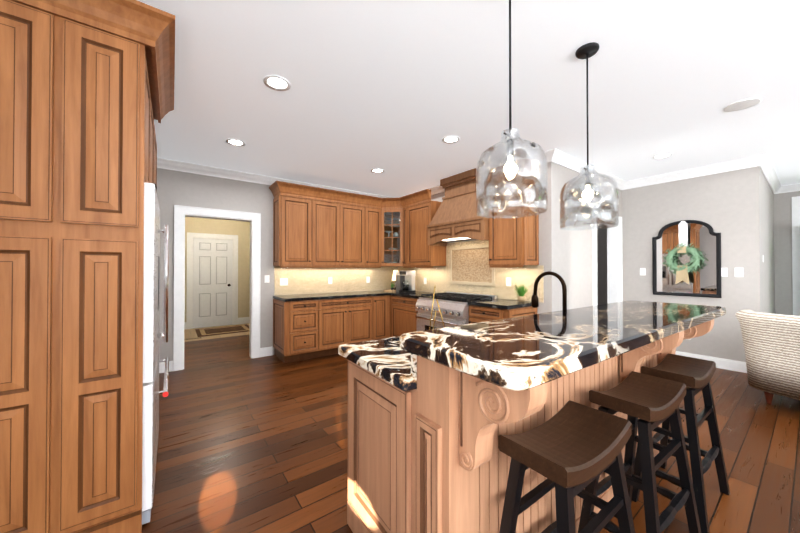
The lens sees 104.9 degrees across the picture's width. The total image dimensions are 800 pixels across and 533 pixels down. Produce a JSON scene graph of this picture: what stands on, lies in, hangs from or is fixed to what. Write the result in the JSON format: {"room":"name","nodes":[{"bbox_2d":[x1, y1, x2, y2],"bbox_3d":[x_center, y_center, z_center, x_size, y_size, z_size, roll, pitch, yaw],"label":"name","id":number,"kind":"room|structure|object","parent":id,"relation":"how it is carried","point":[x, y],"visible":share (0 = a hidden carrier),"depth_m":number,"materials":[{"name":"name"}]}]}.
{"room":"kitchen","nodes":[
{"label":"kitchen","id":0,"kind":"room"},
{"bbox_2d":[157,157,396,372],"bbox_3d":[-1.912,0.003,4.898,4.860,2.740,0.302,0,-1,-37],"label":"wall","id":1,"kind":"structure","parent":0,"point":[195,200],"depth_m":4.63,"materials":[{"name":"paint"}]},
{"bbox_2d":[0,0,155,207],"bbox_3d":[-1.861,-0.808,1.799,0.621,0.712,0.969,0,-1,-37],"label":"upper cabinet","id":2,"kind":"object","parent":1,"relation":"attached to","point":[86,93],"depth_m":1.41,"materials":[{"name":"brown wood"}]},
{"bbox_2d":[193,238,232,327],"bbox_3d":[-4.286,0.375,7.063,0.776,2.010,0.120,0,-1,-37],"label":"hall door","id":3,"kind":"structure","parent":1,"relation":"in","point":[212,282],"depth_m":7.07,"materials":[{"name":"white wood"}]},
{"bbox_2d":[273,183,316,266],"bbox_3d":[-1.647,-0.617,4.806,0.552,1.218,0.339,0,-1,-37],"label":"upper cabinet","id":4,"kind":"object","parent":1,"relation":"attached to","point":[315,227],"depth_m":4.66,"materials":[{"name":"brown wood"}]},
{"bbox_2d":[317,187,360,266],"bbox_3d":[-1.093,-0.614,5.217,1.072,1.218,0.339,0,-1,-37],"label":"upper cabinet","id":5,"kind":"object","parent":1,"relation":"attached to","point":[338,212],"depth_m":5.06,"materials":[{"name":"brown wood"}]},
{"bbox_2d":[361,195,380,266],"bbox_3d":[-0.569,-0.611,5.584,0.452,1.218,0.374,0,-1,-37],"label":"upper cabinet","id":6,"kind":"object","parent":1,"relation":"attached to","point":[370,205],"depth_m":5.43,"materials":[{"name":"brown wood"}]},
{"bbox_2d":[137,0,799,197],"bbox_3d":[1.585,-1.411,3.938,9.800,0.088,12.800,0,-1,-37],"label":"ceiling","id":7,"kind":"structure","parent":0,"point":[395,98],"depth_m":2.37,"materials":[{"name":"paint"}]},
{"bbox_2d":[476,0,547,218],"bbox_3d":[0.526,-0.824,1.467,0.320,1.140,0.320,0,-1,-37],"label":"pendant light","id":8,"kind":"object","parent":7,"relation":"hanging from","point":[511,168],"visible":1,"depth_m":1.41,"materials":[{"name":"clear glass"}]},
{"bbox_2d":[560,42,618,229],"bbox_3d":[1.201,-0.820,1.968,0.320,1.140,0.320,0,-1,-37],"label":"pendant light","id":9,"kind":"object","parent":7,"relation":"hanging from","point":[587,51],"visible":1,"depth_m":1.94,"materials":[{"name":"clear glass"}]},
{"bbox_2d":[142,323,799,532],"bbox_3d":[1.886,1.395,4.140,10.550,0.064,12.800,0,-1,-37],"label":"floor","id":10,"kind":"structure","parent":0,"point":[247,443],"depth_m":2.26,"materials":[{"name":"brown wood"}]},
{"bbox_2d":[24,142,156,479],"bbox_3d":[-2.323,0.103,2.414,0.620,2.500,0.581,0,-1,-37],"label":"tall cabinet","id":11,"kind":"object","parent":10,"relation":"on","point":[83,309],"depth_m":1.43,"materials":[{"name":"brown wood"}]},
{"bbox_2d":[142,182,168,524],"bbox_3d":[-1.807,0.456,1.829,0.695,1.785,0.942,0,-1,-37],"label":"refrigerator","id":12,"kind":"object","parent":10,"relation":"on","point":[152,335],"visible":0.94,"depth_m":1.62,"materials":[{"name":"silver metal"}]},
{"bbox_2d":[195,324,248,336],"bbox_3d":[-3.795,1.376,6.662,1.030,0.012,0.880,0,-1,-37],"label":"rug","id":13,"kind":"object","parent":10,"relation":"on","point":[220,330],"visible":0.88,"depth_m":6.58,"materials":[{"name":"fabric"}]},
{"bbox_2d":[273,290,388,362],"bbox_3d":[-0.817,0.915,5.221,2.402,0.920,0.642,0,-1,-37],"label":"base cabinet","id":14,"kind":"object","parent":10,"relation":"on","point":[307,326],"depth_m":4.67,"materials":[{"name":"brown wood"}]},
{"bbox_2d":[384,270,397,291],"bbox_3d":[-0.092,0.264,5.766,0.340,0.390,0.275,0,-1,-37],"label":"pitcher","id":15,"kind":"object","parent":14,"relation":"on","point":[393,289],"visible":0.65,"depth_m":5.78,"materials":[{"name":"ceramic"}]},
{"bbox_2d":[396,270,415,292],"bbox_3d":[0.074,0.264,5.488,0.225,0.385,0.370,0,-1,-37],"label":"coffee maker","id":16,"kind":"object","parent":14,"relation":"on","point":[405,281],"visible":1,"depth_m":5.40,"materials":[{"name":"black metal"}]},
{"bbox_2d":[347,360,398,532],"bbox_3d":[0.222,0.907,1.552,0.786,0.881,0.739,0,-1,-37],"label":"base cabinet","id":17,"kind":"object","parent":10,"relation":"on","point":[373,402],"depth_m":1.39,"materials":[{"name":"brown wood"}]},
{"bbox_2d":[389,291,431,336],"bbox_3d":[0.318,0.915,5.177,0.632,0.920,0.781,0,-1,-37],"label":"base cabinet","id":18,"kind":"object","parent":10,"relation":"on","point":[402,306],"depth_m":5.07,"materials":[{"name":"brown wood"}]},
{"bbox_2d":[415,291,496,330],"bbox_3d":[0.775,0.887,4.440,0.756,0.965,0.940,0,-1,-37],"label":"range","id":19,"kind":"object","parent":10,"relation":"on","point":[454,308],"visible":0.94,"depth_m":4.26,"materials":[{"name":"grey metal"}]},
{"bbox_2d":[468,299,536,323],"bbox_3d":[1.280,0.905,3.862,0.651,0.920,0.581,0,-1,-37],"label":"base cabinet","id":20,"kind":"object","parent":10,"relation":"on","point":[490,309],"depth_m":3.70,"materials":[{"name":"brown wood"}]},
{"bbox_2d":[514,284,526,301],"bbox_3d":[1.528,0.324,3.849,0.228,0.239,0.216,0,-1,-37],"label":"potted plant","id":21,"kind":"object","parent":20,"relation":"on","point":[521,292],"visible":1,"depth_m":3.81,"materials":[{"name":"plant"}]},
{"bbox_2d":[399,337,666,532],"bbox_3d":[0.961,0.828,1.681,2.130,1.040,0.276,0,-1,-37],"label":"kitchen island","id":22,"kind":"object","parent":10,"relation":"on","point":[427,455],"depth_m":1.10,"materials":[{"name":"brown wood"}]},
{"bbox_2d":[338,300,725,390],"bbox_3d":[0.872,0.363,1.794,2.234,0.209,1.174,0,-1,-37],"label":"countertop","id":23,"kind":"structure","parent":22,"relation":"on","point":[524,353],"depth_m":1.15,"materials":[{"name":"stone"}]},
{"bbox_2d":[429,285,444,329],"bbox_3d":[0.198,0.255,1.573,0.126,0.318,0.126,0,-1,-37],"label":"decor","id":24,"kind":"object","parent":23,"relation":"on","point":[435,311],"visible":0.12,"depth_m":1.57,"materials":[{"name":"gold metal"}]},
{"bbox_2d":[531,271,566,309],"bbox_3d":[1.016,0.225,2.064,0.110,0.387,0.259,0,-1,-37],"label":"bronze faucet","id":25,"kind":"object","parent":23,"relation":"on","point":[534,301],"visible":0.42,"depth_m":2.05,"materials":[{"name":"metal"}]},
{"bbox_2d":[498,400,634,532],"bbox_3d":[0.592,0.955,1.084,0.554,0.775,0.344,0,-1,-37],"label":"bar stool","id":26,"kind":"object","parent":10,"relation":"on","point":[569,450],"visible":1,"depth_m":1.04,"materials":[{"name":"brown wood"}]},
{"bbox_2d":[578,371,700,532],"bbox_3d":[1.136,0.958,1.458,0.560,0.775,0.356,0,-1,-37],"label":"bar stool","id":27,"kind":"object","parent":10,"relation":"on","point":[650,402],"visible":0.85,"depth_m":1.42,"materials":[{"name":"brown wood"}]},
{"bbox_2d":[632,353,729,532],"bbox_3d":[1.646,0.961,1.810,0.554,0.775,0.346,0,-1,-37],"label":"bar stool","id":28,"kind":"object","parent":10,"relation":"on","point":[695,375],"visible":0.75,"depth_m":1.74,"materials":[{"name":"brown wood"}]},
{"bbox_2d":[735,310,799,403],"bbox_3d":[4.055,0.902,2.850,1.216,0.910,1.246,0,-1,-37],"label":"woven armchair","id":29,"kind":"object","parent":10,"relation":"on","point":[771,342],"visible":1,"depth_m":2.90,"materials":[{"name":"beige wicker"}]},
{"bbox_2d":[397,148,568,313],"bbox_3d":[0.973,0.003,4.888,0.238,2.740,3.108,0,-1,-37],"label":"wall","id":30,"kind":"structure","parent":0,"point":[466,270],"depth_m":4.01,"materials":[{"name":"paint"}]},
{"bbox_2d":[381,207,400,262],"bbox_3d":[-0.141,-0.550,5.548,0.299,0.977,0.298,0,-1,-37],"label":"upper cabinet","id":31,"kind":"object","parent":30,"relation":"attached to","point":[390,216],"depth_m":5.57,"materials":[{"name":"brown wood"}]},
{"bbox_2d":[397,203,408,266],"bbox_3d":[0.212,-0.528,5.547,0.373,1.052,0.232,0,-1,-37],"label":"upper cabinet","id":32,"kind":"object","parent":30,"relation":"attached to","point":[404,210],"depth_m":5.46,"materials":[{"name":"brown wood"}]},
{"bbox_2d":[409,199,445,266],"bbox_3d":[0.436,-0.530,5.275,0.338,1.052,0.660,0,-1,-37],"label":"upper cabinet","id":33,"kind":"object","parent":30,"relation":"attached to","point":[421,254],"depth_m":5.08,"materials":[{"name":"brown wood"}]},
{"bbox_2d":[427,168,488,245],"bbox_3d":[0.922,-0.852,4.538,0.436,1.024,1.100,0,-1,-37],"label":"wood range hood","id":34,"kind":"object","parent":30,"relation":"attached to","point":[455,217],"visible":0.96,"depth_m":4.46,"materials":[{"name":"brown wood"}]},
{"bbox_2d":[485,159,541,266],"bbox_3d":[1.431,-0.624,3.860,0.426,1.218,0.585,0,-1,-37],"label":"upper cabinet","id":35,"kind":"object","parent":30,"relation":"attached to","point":[513,242],"depth_m":3.77,"materials":[{"name":"brown wood"}]},
{"bbox_2d":[569,155,628,308],"bbox_3d":[2.847,0.000,4.492,2.240,2.740,0.238,0,-1,-37],"label":"wall","id":36,"kind":"structure","parent":0,"point":[598,258],"depth_m":4.70,"materials":[{"name":"paint"}]},
{"bbox_2d":[629,160,736,370],"bbox_3d":[4.087,0.000,4.501,0.238,2.740,1.200,0,-1,-37],"label":"wall","id":37,"kind":"structure","parent":0,"point":[707,194],"depth_m":4.33,"materials":[{"name":"paint"}]},
{"bbox_2d":[652,220,721,297],"bbox_3d":[4.088,-0.121,4.416,0.034,1.088,0.728,0,-1,-37],"label":"mirror","id":38,"kind":"object","parent":37,"relation":"attached to","point":[705,239],"visible":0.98,"depth_m":4.35,"materials":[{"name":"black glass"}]},
{"bbox_2d":[662,221,704,284],"bbox_3d":[3.989,-0.198,4.343,0.186,0.908,0.473,0,-1,-37],"label":"wreath","id":39,"kind":"object","parent":38,"relation":"hanging from","point":[681,272],"visible":1,"depth_m":4.34,"materials":[{"name":"green plant"}]},
{"bbox_2d":[737,154,784,372],"bbox_3d":[5.393,0.000,4.562,2.408,2.740,0.258,0,-1,-37],"label":"wall","id":40,"kind":"structure","parent":0,"point":[748,209],"depth_m":4.00,"materials":[{"name":"paint"}]},
{"bbox_2d":[785,184,799,315],"bbox_3d":[5.425,0.018,6.776,0.238,2.740,12.800,0,-1,-37],"label":"wall","id":41,"kind":"structure","parent":0,"point":[792,192],"depth_m":5.15,"materials":[{"name":"paint"}]}
]}

